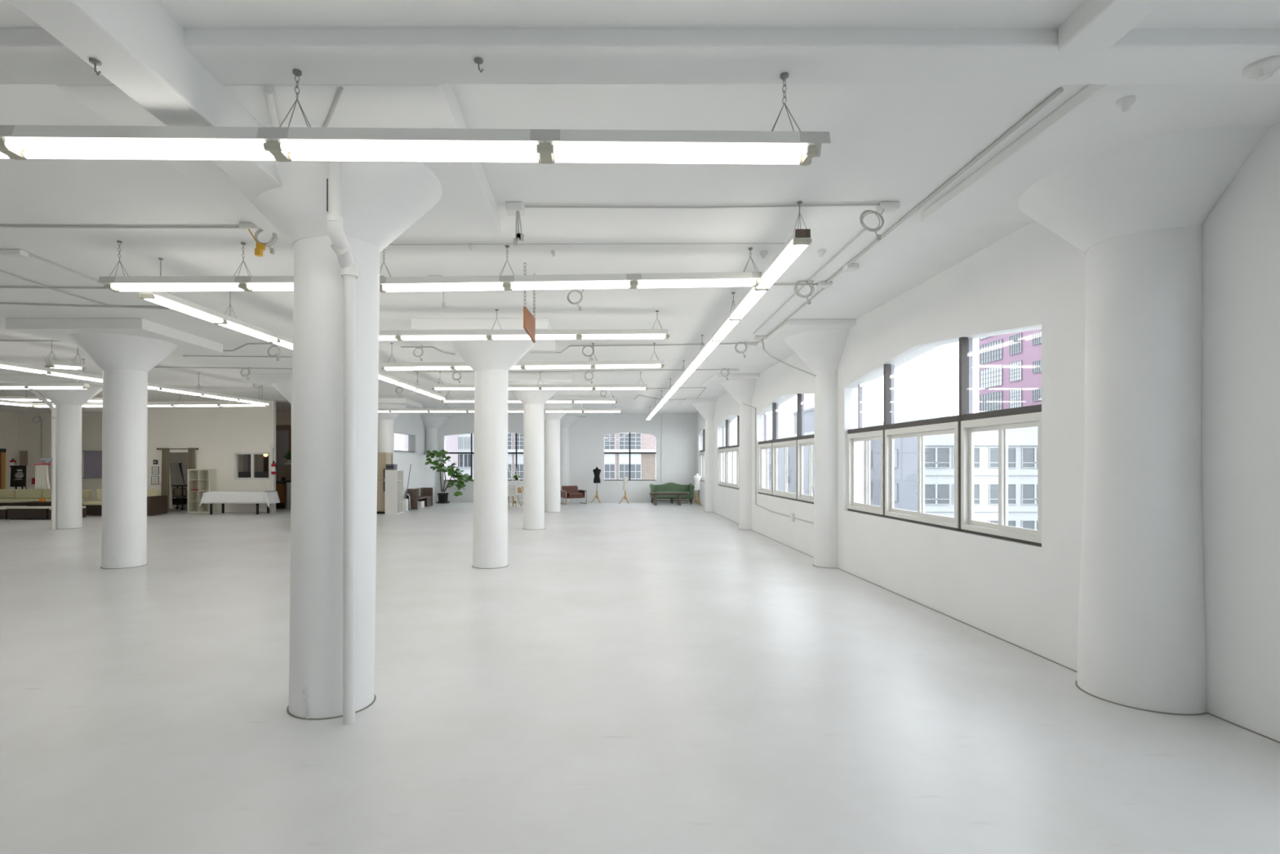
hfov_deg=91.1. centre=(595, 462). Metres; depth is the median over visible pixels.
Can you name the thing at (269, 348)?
cable coil
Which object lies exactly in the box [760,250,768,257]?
sprinkler head
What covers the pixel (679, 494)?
coffee table
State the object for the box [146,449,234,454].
trim
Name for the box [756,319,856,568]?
column
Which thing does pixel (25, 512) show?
wicker ottoman
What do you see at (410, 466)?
broom
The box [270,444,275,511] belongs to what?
panel
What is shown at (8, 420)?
wall
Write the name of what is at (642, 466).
brick building
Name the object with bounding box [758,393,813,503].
window
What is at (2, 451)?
wooden screen
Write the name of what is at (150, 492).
cushion
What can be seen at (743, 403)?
conduit
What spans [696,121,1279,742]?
wall
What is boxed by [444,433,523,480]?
window
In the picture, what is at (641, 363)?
linear pendant light
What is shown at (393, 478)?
cube shelf
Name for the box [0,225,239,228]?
conduit
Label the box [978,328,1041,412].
tower
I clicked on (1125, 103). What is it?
smoke detector
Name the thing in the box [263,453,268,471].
post
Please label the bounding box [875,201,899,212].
junction box
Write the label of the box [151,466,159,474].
framed notice
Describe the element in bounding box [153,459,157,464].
wall sign
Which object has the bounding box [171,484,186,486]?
shelf
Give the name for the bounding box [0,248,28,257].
light fixture
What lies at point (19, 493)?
cushion
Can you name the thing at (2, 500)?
seat cushion
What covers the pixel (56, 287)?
conduit
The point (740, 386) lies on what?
column
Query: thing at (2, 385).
linear pendant light
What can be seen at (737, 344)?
cable coil
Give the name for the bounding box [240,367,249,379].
cable coil
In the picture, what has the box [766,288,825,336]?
conduit
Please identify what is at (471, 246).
sprinkler head
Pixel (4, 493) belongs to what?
cushion
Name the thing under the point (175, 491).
box
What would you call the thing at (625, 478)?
dress form
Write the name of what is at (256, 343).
conduit
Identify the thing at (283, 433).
door
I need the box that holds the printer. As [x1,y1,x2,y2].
[386,464,397,470]
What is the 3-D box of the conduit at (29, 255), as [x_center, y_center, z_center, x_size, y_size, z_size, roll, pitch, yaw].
[-5.845,-2.145,7.008,0.022,0.022,1.196,0,0,-1]
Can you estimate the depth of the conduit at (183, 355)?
12.62 m
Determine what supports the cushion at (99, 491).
on the wicker sofa at (157, 504)
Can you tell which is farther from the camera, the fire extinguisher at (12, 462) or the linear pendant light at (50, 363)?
the fire extinguisher at (12, 462)
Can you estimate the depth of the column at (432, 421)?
27.09 m
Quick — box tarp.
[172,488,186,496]
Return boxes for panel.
[19,450,27,465]
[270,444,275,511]
[278,465,291,506]
[392,453,435,502]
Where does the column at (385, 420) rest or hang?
on the floor
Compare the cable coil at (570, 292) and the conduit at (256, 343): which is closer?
the cable coil at (570, 292)
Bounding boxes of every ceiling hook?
[88,57,101,75]
[474,57,483,72]
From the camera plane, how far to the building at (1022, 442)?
60.01 m
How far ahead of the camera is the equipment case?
22.68 m
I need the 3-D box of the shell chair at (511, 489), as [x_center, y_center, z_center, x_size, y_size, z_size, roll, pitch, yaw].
[-3.312,1.267,23.917,0.480,0.875,0.520,0,0,31]
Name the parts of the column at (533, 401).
drop panel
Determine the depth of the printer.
20.80 m
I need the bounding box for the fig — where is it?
[425,448,473,503]
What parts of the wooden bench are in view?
panel, panel, seat, panel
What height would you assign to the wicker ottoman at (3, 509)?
0.360 m
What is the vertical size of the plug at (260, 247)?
0.240 m
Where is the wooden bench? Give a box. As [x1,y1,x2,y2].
[407,487,432,509]
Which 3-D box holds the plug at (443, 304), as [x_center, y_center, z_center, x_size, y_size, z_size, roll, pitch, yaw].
[-1.693,-1.864,7.000,0.036,0.246,0.030,0,0,0]
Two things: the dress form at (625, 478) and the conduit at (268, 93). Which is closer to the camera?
the conduit at (268, 93)
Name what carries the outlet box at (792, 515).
attached to the wall at (1025, 596)
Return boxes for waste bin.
[403,498,408,511]
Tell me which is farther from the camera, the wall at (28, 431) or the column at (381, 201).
the wall at (28, 431)
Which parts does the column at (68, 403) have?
drop panel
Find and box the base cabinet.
[275,480,286,508]
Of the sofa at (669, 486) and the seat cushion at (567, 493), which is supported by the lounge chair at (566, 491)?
the seat cushion at (567, 493)
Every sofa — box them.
[0,488,44,506]
[27,489,93,505]
[82,488,167,515]
[649,482,694,503]
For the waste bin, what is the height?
0.420 m
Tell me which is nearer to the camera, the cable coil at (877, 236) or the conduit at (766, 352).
the cable coil at (877, 236)
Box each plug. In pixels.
[248,228,265,256]
[441,291,445,307]
[513,210,524,244]
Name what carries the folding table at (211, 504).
on the floor
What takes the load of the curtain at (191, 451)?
hanging from the curtain rod
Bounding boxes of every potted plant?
[281,451,291,462]
[512,474,520,479]
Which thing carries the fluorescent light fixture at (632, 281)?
hanging from the ceiling
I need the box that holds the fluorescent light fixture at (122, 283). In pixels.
[97,240,384,292]
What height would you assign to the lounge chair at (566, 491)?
0.736 m
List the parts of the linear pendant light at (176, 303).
hanging chain, hanging chain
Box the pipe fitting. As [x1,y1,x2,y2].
[40,457,53,462]
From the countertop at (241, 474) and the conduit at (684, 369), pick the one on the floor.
the countertop at (241, 474)
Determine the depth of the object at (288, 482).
23.50 m
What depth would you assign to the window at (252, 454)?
21.77 m
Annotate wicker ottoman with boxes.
[0,506,23,519]
[7,506,51,519]
[48,506,86,519]
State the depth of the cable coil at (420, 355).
11.44 m
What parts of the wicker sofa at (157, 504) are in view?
arm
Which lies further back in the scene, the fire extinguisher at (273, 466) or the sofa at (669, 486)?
the sofa at (669, 486)
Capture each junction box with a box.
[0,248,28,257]
[239,222,264,233]
[505,201,524,216]
[728,368,739,371]
[746,342,757,346]
[754,335,767,339]
[816,281,832,288]
[842,263,858,271]
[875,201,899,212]
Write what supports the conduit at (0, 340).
attached to the ceiling
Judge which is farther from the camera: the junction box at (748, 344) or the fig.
the fig
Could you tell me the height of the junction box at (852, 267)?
0.054 m
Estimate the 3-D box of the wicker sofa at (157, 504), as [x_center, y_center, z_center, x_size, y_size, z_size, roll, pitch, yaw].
[-15.377,1.270,20.520,2.170,0.800,0.860,0,0,0]
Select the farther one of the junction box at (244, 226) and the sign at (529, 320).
the sign at (529, 320)
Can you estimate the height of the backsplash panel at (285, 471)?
1.620 m
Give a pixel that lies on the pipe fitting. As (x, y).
(46, 460)
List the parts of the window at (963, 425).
steel post, sash, sliding frame, sash, steel post, sash, sliding frame, sash, sill rail, steel post, sash, sliding frame, sash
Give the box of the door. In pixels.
[275,425,291,480]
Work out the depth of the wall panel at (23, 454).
26.50 m
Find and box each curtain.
[34,461,50,488]
[160,448,173,511]
[186,448,195,511]
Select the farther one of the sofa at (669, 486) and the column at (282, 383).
the sofa at (669, 486)
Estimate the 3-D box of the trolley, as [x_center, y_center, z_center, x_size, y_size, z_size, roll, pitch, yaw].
[-15.171,1.255,22.885,0.572,0.889,0.629,0,0,0]
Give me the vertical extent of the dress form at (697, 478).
1.274 m
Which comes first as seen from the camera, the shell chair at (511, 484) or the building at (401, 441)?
the shell chair at (511, 484)
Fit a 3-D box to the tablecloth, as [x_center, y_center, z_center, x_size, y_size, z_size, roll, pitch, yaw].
[-11.820,1.207,20.937,2.305,0.539,0.846,0,0,0]
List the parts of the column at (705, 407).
drop panel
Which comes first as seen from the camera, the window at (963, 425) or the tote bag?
the window at (963, 425)
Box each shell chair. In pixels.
[507,484,516,507]
[508,484,521,506]
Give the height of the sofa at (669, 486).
0.870 m
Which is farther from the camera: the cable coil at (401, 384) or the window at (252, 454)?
the window at (252, 454)
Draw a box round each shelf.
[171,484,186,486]
[172,496,186,497]
[172,502,186,504]
[187,468,216,512]
[385,469,403,514]
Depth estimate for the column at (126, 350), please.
10.08 m
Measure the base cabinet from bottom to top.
1.020 m
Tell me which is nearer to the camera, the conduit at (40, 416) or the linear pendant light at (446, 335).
the linear pendant light at (446, 335)
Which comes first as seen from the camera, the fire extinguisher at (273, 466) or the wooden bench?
the fire extinguisher at (273, 466)
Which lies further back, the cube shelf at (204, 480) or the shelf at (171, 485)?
the shelf at (171, 485)
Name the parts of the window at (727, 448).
sliding frame, sash, steel post, sash, sill rail, steel post, sash, sliding frame, sash, sliding frame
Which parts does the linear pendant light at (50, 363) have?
hanging chain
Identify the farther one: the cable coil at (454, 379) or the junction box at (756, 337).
the cable coil at (454, 379)
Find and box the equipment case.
[172,497,186,502]
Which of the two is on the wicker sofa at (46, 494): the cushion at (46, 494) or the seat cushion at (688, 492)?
the cushion at (46, 494)
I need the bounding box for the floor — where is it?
[0,502,1279,853]
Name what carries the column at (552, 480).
on the floor
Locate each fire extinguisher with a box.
[9,458,16,467]
[271,461,276,474]
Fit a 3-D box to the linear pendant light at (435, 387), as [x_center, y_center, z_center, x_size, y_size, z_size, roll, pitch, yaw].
[-1.304,-1.950,14.900,5.113,0.421,0.144,0,0,0]
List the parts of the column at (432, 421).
drop panel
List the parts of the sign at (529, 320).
hanging chain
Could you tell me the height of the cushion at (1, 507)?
0.060 m
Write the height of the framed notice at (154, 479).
0.292 m
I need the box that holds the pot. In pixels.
[437,492,448,502]
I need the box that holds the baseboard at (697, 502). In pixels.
[697,502,1279,742]
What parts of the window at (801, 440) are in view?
sash, steel post, sliding frame, sash, steel post, sash, sliding frame, sill rail, sash, steel post, sliding frame, sash, sash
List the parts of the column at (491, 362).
drop panel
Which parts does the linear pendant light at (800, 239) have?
hanging chain, hanging chain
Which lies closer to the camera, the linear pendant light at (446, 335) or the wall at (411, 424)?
the linear pendant light at (446, 335)
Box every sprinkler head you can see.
[467,243,474,250]
[551,249,556,257]
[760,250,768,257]
[817,248,825,257]
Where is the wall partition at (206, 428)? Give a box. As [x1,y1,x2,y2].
[146,400,275,511]
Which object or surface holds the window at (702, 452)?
in the wall at (1025, 596)
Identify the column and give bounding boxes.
[0,374,102,528]
[5,318,222,568]
[56,84,501,719]
[241,373,292,492]
[377,398,422,464]
[411,318,556,568]
[419,412,453,502]
[508,373,574,529]
[520,402,582,511]
[560,412,586,502]
[679,398,717,512]
[702,373,759,529]
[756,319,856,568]
[920,84,1279,715]
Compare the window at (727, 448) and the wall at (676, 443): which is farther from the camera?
the wall at (676, 443)
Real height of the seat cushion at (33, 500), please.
0.115 m
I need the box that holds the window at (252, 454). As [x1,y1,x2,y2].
[234,452,270,479]
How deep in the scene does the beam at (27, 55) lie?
3.08 m
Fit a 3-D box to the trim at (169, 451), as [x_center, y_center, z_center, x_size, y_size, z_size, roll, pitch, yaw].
[-14.508,0.630,21.790,0.947,2.141,0.020,0,0,0]
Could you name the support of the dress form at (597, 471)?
on the floor
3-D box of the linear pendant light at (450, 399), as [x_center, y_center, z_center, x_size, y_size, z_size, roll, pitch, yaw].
[-1.871,-1.938,17.900,4.990,0.443,0.144,0,0,0]
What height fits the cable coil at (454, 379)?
0.315 m
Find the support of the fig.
on the floor
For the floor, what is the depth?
4.18 m
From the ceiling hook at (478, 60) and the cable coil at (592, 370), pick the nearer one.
the ceiling hook at (478, 60)
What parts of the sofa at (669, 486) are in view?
arm, backrest, seat, arm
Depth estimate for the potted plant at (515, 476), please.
27.30 m
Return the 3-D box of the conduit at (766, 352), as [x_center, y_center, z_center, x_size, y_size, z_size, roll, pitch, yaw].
[3.051,-1.677,9.798,0.880,0.625,0.418,0,0,0]
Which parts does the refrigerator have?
door, freezer door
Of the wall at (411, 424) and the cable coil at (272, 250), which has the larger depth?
the wall at (411, 424)
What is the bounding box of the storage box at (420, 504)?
[417,501,424,507]
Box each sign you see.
[9,465,26,488]
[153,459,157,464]
[523,262,535,342]
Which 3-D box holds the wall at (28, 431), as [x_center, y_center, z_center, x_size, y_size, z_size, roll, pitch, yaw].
[-17.525,-0.230,26.675,13.950,3.860,0.150,0,0,0]
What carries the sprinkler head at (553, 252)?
attached to the ceiling
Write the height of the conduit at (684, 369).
0.020 m
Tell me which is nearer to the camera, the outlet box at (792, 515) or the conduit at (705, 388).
the outlet box at (792, 515)
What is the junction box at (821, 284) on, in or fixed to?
attached to the ceiling
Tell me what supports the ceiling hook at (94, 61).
attached to the ceiling beam at (140, 50)
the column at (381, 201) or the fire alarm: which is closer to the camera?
the column at (381, 201)
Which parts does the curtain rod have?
rod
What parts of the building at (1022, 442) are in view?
cornice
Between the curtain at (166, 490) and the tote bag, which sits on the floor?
the tote bag
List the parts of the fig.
stem, stem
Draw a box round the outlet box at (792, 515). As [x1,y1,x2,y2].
[790,513,794,521]
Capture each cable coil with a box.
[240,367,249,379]
[253,228,276,254]
[267,345,280,360]
[395,384,402,395]
[413,344,423,360]
[452,369,461,382]
[567,288,583,310]
[582,344,595,360]
[583,369,594,383]
[720,367,729,379]
[734,341,747,357]
[794,280,814,304]
[859,202,884,240]
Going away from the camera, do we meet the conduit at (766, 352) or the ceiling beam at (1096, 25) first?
the ceiling beam at (1096, 25)
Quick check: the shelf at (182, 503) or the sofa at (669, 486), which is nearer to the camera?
the shelf at (182, 503)
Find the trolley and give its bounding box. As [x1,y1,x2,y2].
[171,484,186,510]
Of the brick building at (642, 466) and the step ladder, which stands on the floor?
the step ladder
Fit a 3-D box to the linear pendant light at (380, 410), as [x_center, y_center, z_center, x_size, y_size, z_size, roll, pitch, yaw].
[-3.495,-1.893,20.200,8.718,0.533,0.144,0,0,0]
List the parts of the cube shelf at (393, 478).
panel, panel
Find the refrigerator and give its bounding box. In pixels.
[377,452,391,513]
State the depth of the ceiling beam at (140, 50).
2.85 m
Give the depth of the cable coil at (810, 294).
7.41 m
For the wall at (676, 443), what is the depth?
27.30 m
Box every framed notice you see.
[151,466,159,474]
[151,475,159,484]
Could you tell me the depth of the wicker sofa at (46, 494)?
21.85 m
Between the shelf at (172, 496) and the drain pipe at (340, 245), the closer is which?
the drain pipe at (340, 245)
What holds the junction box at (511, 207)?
attached to the ceiling
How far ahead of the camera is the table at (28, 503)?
19.78 m
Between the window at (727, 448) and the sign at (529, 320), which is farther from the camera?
the window at (727, 448)
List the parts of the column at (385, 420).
drop panel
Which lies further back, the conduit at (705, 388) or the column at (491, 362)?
the conduit at (705, 388)
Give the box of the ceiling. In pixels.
[0,0,1279,413]
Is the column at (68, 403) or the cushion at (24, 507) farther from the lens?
the cushion at (24, 507)
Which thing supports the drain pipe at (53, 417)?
attached to the column at (68, 403)
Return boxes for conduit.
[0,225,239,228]
[0,270,169,309]
[0,286,105,288]
[0,302,169,308]
[0,339,62,342]
[28,253,106,284]
[39,416,41,457]
[154,366,292,368]
[182,355,291,357]
[222,342,275,351]
[263,85,279,127]
[323,86,343,127]
[389,243,784,244]
[400,346,455,355]
[413,368,728,372]
[524,203,879,208]
[529,342,746,353]
[633,387,706,399]
[648,386,702,388]
[742,403,813,524]
[753,228,865,333]
[761,337,816,376]
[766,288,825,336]
[771,283,817,285]
[826,87,1063,283]
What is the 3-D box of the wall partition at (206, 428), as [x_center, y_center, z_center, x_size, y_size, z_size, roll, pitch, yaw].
[-13.767,-0.230,21.875,5.167,3.860,0.150,0,0,0]
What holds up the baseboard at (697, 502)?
attached to the wall at (1025, 596)
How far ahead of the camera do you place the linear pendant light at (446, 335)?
8.79 m
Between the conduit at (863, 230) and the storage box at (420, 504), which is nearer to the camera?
the conduit at (863, 230)
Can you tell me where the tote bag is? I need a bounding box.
[405,493,410,510]
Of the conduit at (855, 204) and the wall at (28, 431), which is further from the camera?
the wall at (28, 431)
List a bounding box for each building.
[394,432,457,479]
[457,432,655,479]
[768,407,1037,529]
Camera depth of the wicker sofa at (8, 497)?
21.85 m
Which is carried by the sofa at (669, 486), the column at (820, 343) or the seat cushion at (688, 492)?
the seat cushion at (688, 492)
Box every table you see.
[13,501,51,506]
[209,490,275,514]
[649,492,688,505]
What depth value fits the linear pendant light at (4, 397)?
17.34 m
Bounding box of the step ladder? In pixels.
[507,462,523,504]
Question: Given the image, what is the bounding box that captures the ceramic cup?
[39,498,45,502]
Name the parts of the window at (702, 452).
sliding frame, pane, sash, sliding frame, pane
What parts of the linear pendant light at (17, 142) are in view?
vent plate, vent plate, hanging chain, vent plate, hanging chain, vent plate, vent plate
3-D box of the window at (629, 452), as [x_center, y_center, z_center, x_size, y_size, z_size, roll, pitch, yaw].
[1.515,-0.283,27.390,2.270,2.094,0.080,0,0,0]
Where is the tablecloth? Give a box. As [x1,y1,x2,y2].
[199,490,280,507]
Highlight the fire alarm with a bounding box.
[31,477,35,484]
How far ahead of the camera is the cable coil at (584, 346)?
11.31 m
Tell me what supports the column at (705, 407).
on the floor
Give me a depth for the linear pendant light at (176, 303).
7.74 m
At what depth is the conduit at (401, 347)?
11.65 m
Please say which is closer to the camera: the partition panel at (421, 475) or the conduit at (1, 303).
the conduit at (1, 303)
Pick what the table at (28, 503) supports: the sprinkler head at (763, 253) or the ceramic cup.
the ceramic cup
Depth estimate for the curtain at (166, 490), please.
21.67 m
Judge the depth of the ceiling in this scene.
5.42 m
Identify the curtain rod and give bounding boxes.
[156,448,198,449]
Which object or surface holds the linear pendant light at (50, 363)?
hanging from the ceiling
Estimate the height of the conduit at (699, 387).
0.020 m
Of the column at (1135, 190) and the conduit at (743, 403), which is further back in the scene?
the conduit at (743, 403)
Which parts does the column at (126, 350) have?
drop panel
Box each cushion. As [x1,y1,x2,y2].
[0,488,15,498]
[0,498,32,502]
[0,506,23,509]
[8,506,51,508]
[14,488,44,498]
[27,498,51,501]
[42,489,51,498]
[82,489,93,498]
[82,500,102,505]
[96,488,102,500]
[146,488,160,496]
[566,492,582,495]
[654,491,689,494]
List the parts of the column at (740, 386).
drop panel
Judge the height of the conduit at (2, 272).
0.022 m
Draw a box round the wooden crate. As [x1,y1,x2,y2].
[517,486,523,493]
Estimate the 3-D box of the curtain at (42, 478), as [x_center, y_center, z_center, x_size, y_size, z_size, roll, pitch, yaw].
[-14.109,0.302,15.994,0.406,0.728,0.085,0,0,0]
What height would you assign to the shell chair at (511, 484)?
0.875 m
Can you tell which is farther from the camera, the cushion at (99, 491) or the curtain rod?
the curtain rod
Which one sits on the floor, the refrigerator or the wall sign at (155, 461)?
the refrigerator
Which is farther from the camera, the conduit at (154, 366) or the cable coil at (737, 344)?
the conduit at (154, 366)
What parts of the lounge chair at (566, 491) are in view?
arm, backrest, arm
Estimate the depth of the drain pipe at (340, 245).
4.08 m
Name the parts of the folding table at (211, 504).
leg, leg, leg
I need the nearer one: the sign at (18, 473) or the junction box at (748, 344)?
the junction box at (748, 344)
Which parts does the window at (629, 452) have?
sill rail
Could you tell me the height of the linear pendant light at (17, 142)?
0.456 m
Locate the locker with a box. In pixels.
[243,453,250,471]
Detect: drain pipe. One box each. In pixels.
[28,389,56,528]
[325,160,358,724]
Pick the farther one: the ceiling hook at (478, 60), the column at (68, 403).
the column at (68, 403)
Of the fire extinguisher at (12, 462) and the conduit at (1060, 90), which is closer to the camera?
the conduit at (1060, 90)
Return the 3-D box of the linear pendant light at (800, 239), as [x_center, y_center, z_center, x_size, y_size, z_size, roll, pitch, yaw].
[1.911,-1.947,15.250,0.146,0.425,20.337,0,0,1]
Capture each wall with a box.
[0,410,17,488]
[17,412,291,501]
[169,452,187,506]
[394,412,425,454]
[425,413,696,502]
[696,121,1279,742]
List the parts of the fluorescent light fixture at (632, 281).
hanging chain, vent plate, hanging chain, vent plate, hanging chain, vent plate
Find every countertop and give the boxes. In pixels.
[238,471,268,477]
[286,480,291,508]
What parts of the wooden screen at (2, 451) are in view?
panel, post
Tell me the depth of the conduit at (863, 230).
7.03 m
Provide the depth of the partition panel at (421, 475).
24.27 m
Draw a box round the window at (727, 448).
[718,415,739,488]
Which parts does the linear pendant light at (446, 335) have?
hanging chain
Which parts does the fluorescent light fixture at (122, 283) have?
vent plate, hanging chain, hanging chain, vent plate, vent plate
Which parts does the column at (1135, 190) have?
drop panel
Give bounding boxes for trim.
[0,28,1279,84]
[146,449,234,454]
[168,450,187,452]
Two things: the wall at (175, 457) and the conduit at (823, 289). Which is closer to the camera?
the conduit at (823, 289)
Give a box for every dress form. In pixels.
[590,466,600,502]
[618,475,628,503]
[690,473,702,505]
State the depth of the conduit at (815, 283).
7.53 m
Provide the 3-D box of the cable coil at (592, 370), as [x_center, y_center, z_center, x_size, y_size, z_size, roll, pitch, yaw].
[-0.146,-2.000,14.476,0.236,0.326,0.075,0,0,0]
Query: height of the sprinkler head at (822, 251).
0.062 m
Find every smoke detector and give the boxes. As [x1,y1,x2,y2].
[1115,94,1136,112]
[1242,55,1279,80]
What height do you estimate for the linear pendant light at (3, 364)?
0.542 m
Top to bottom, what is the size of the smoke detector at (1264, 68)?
0.062 m
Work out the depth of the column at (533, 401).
15.95 m
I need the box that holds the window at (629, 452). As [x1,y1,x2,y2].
[604,432,655,480]
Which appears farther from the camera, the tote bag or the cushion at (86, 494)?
the tote bag
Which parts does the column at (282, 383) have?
drop panel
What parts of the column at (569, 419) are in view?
drop panel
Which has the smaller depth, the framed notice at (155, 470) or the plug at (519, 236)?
the plug at (519, 236)
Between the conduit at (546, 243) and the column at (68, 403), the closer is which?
the conduit at (546, 243)
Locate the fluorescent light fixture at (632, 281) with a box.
[379,244,761,292]
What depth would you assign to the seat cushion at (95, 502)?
20.09 m
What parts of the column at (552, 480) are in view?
drop panel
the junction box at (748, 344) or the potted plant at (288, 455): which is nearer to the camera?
the junction box at (748, 344)
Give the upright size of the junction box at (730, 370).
0.054 m
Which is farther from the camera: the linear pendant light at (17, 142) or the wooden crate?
the wooden crate
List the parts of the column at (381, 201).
drop panel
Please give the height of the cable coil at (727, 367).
0.283 m
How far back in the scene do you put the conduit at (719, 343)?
11.43 m
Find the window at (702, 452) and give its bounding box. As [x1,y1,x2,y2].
[699,427,705,481]
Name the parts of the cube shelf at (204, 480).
panel, panel, panel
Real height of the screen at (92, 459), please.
1.186 m
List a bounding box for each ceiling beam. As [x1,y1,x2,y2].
[7,0,282,196]
[1057,0,1167,51]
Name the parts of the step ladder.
rail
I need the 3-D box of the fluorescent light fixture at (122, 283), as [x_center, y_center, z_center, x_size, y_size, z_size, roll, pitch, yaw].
[-3.428,-1.938,6.150,2.717,0.511,0.147,0,0,-2]
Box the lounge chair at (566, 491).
[560,485,586,504]
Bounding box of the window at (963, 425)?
[847,337,1041,546]
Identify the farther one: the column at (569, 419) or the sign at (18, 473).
the column at (569, 419)
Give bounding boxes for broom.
[405,466,410,498]
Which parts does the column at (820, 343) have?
drop panel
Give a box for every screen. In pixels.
[0,448,6,488]
[82,450,102,478]
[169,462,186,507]
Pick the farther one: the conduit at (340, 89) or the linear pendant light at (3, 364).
the linear pendant light at (3, 364)

